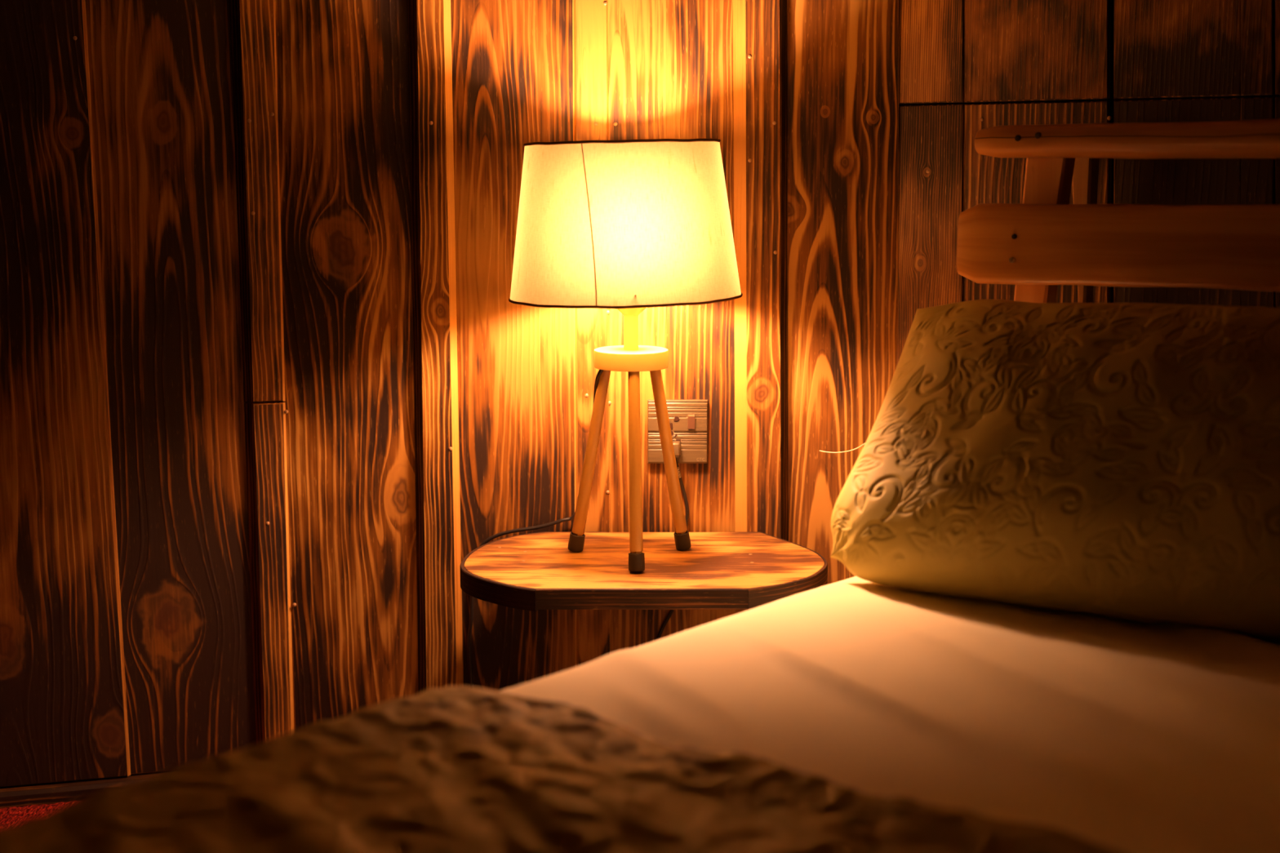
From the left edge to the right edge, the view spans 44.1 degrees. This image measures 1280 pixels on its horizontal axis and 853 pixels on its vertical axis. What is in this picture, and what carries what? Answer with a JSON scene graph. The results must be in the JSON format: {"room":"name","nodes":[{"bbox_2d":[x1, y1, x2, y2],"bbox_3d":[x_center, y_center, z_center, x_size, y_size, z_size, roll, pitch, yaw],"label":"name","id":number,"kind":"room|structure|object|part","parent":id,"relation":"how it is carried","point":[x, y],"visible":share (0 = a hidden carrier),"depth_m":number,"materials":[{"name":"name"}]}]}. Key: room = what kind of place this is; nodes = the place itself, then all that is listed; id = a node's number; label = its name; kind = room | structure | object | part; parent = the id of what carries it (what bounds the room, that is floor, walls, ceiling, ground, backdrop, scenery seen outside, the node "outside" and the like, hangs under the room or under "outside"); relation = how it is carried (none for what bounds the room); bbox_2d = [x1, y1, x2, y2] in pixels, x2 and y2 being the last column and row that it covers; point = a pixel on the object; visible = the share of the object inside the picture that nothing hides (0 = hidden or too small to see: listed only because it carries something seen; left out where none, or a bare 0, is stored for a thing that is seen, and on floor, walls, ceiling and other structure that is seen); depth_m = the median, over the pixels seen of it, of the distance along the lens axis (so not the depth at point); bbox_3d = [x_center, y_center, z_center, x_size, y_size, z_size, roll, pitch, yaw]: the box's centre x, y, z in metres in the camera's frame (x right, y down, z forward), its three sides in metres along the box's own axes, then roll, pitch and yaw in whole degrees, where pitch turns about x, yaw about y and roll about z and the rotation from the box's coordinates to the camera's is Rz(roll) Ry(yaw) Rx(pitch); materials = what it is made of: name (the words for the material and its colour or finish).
{"room":"bedroom","nodes":[
{"label":"bedroom","id":0,"kind":"room"},
{"bbox_2d":[0,0,296,786],"bbox_3d":[-1.131,-0.638,2.003,1.345,2.400,0.075,-2,10,-13],"label":"wall","id":1,"kind":"structure","parent":0,"point":[145,607],"depth_m":2.18,"materials":[{"name":"brown wood"}]},
{"bbox_2d":[0,771,164,808],"bbox_3d":[-1.148,0.535,2.165,1.246,0.032,0.042,-2,10,-14],"label":"baseboard","id":2,"kind":"structure","parent":1,"relation":"attached to","point":[52,793],"depth_m":2.23,"materials":[{"name":"brown wood"}]},
{"bbox_2d":[275,0,908,729],"bbox_3d":[-0.081,-0.662,2.143,0.918,2.400,0.075,0,9,0],"label":"wall","id":3,"kind":"structure","parent":0,"point":[433,415],"depth_m":2.20,"materials":[{"name":"brown wood"}]},
{"bbox_2d":[460,531,827,611],"bbox_3d":[0.005,0.210,2.096,0.481,0.073,0.310,0,9,0],"label":"bedside table","id":4,"kind":"object","parent":3,"relation":"attached to","point":[537,571],"visible":0.94,"depth_m":2.02,"materials":[{"name":"brown wood"}]},
{"bbox_2d":[466,138,742,686],"bbox_3d":[-0.059,0.084,2.083,0.382,0.913,0.312,0,9,0],"label":"table lamp","id":5,"kind":"object","parent":4,"relation":"on","point":[630,227],"visible":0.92,"depth_m":1.91,"materials":[{"name":"white fabric"}]},
{"bbox_3d":[-0.090,0.214,2.183,0.319,0.624,0.159,0,9,0],"label":"power cord","id":6,"kind":"part","parent":5,"relation":"part of","materials":[{"name":"black rubber"}]},
{"bbox_3d":[-0.066,0.040,2.097,0.063,0.254,0.017,4,10,23],"label":"leg","id":7,"kind":"part","parent":5,"relation":"part of","materials":[{"name":"brown wood"}]},
{"bbox_3d":[-0.019,-0.264,2.020,0.298,0.201,0.298,0,9,0],"label":"lamp shade","id":8,"kind":"part","parent":5,"relation":"part of","materials":[{"name":"fabric"}]},
{"bbox_3d":[-0.011,-0.126,2.043,0.019,0.052,0.019,0,9,0],"label":"stem","id":9,"kind":"part","parent":5,"relation":"part of","materials":[{"name":"beige paint"}]},
{"bbox_3d":[-0.006,0.054,2.016,0.017,0.253,0.055,-1,10,-6],"label":"leg","id":10,"kind":"part","parent":5,"relation":"part of","materials":[{"name":"brown wood"}]},
{"bbox_3d":[0.039,0.039,2.105,0.063,0.254,0.017,-6,11,-31],"label":"leg","id":11,"kind":"part","parent":5,"relation":"part of","materials":[{"name":"brown wood"}]},
{"bbox_2d":[647,399,707,463],"bbox_3d":[0.053,0.007,2.226,0.085,0.090,0.012,0,9,0],"label":"wall socket","id":12,"kind":"object","parent":3,"relation":"attached to","point":[688,418],"visible":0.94,"depth_m":2.22,"materials":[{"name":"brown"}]},
{"bbox_3d":[0.053,0.030,2.231,0.085,0.044,0.009,0,9,0],"label":"plate","id":13,"kind":"part","parent":12,"relation":"part of","materials":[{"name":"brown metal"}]},
{"bbox_3d":[0.053,-0.015,2.224,0.085,0.046,0.009,0,9,0],"label":"plate","id":14,"kind":"part","parent":12,"relation":"part of","materials":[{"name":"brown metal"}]},
{"bbox_2d":[688,413,694,429],"bbox_3d":[0.072,-0.007,2.220,0.010,0.020,0.005,0,9,0],"label":"rocker switch","id":15,"kind":"object","parent":12,"relation":"attached to","point":[691,416],"depth_m":2.22,"materials":[{"name":"brown"}]},
{"bbox_2d":[896,0,1279,367],"bbox_3d":[1.068,-0.580,1.654,1.804,2.400,0.063,7,12,35],"label":"wall","id":16,"kind":"structure","parent":0,"point":[966,67],"depth_m":2.02,"materials":[{"name":"brown wood"}]},
{"bbox_3d":[0.000,0.804,0.894,4.800,0.080,3.900,0,9,0],"label":"floor","id":17,"kind":"structure","parent":0,"visible":0},
{"bbox_2d":[0,800,75,827],"bbox_3d":[-0.729,0.596,1.839,1.602,0.015,0.802,-2,10,-14],"label":"rug","id":18,"kind":"object","parent":17,"relation":"on","point":[9,816],"visible":0.07,"depth_m":2.18,"materials":[{"name":"red carpet"}]},
{"bbox_2d":[956,118,1279,302],"bbox_3d":[0.321,0.279,0.848,1.449,0.971,2.193,9,13,42],"label":"headboard","id":19,"kind":"object","parent":17,"relation":"on","point":[1043,242],"visible":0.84,"depth_m":1.79,"materials":[{"name":"brown wood"}]},
{"bbox_2d":[499,576,1279,852],"bbox_3d":[0.233,0.453,0.785,1.500,0.258,2.000,9,13,42],"label":"mattress","id":20,"kind":"object","parent":19,"relation":"on","point":[1125,736],"visible":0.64,"depth_m":1.35,"materials":[{"name":"beige fabric"}]},
{"bbox_2d":[0,685,1123,852],"bbox_3d":[-0.009,0.508,0.529,1.531,0.333,1.309,9,13,42],"label":"blanket","id":21,"kind":"object","parent":20,"relation":"on","point":[449,769],"visible":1,"depth_m":1.09,"materials":[{"name":"brown fabric"}]},
{"bbox_2d":[819,299,1279,642],"bbox_3d":[0.515,0.028,1.676,0.913,0.313,0.305,7,12,35],"label":"pillow","id":22,"kind":"object","parent":20,"relation":"on","point":[1121,461],"visible":1,"depth_m":1.61,"materials":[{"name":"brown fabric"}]},
{"bbox_3d":[0.479,0.114,1.950,0.065,0.933,0.060,7,12,35],"label":"post","id":23,"kind":"part","parent":19,"relation":"part of","materials":[{"name":"brown wood"}]},
{"bbox_3d":[0.983,-0.285,1.476,1.419,0.066,0.053,7,12,35],"label":"rail","id":24,"kind":"part","parent":19,"relation":"part of","materials":[{"name":"brown wood"}]}
]}

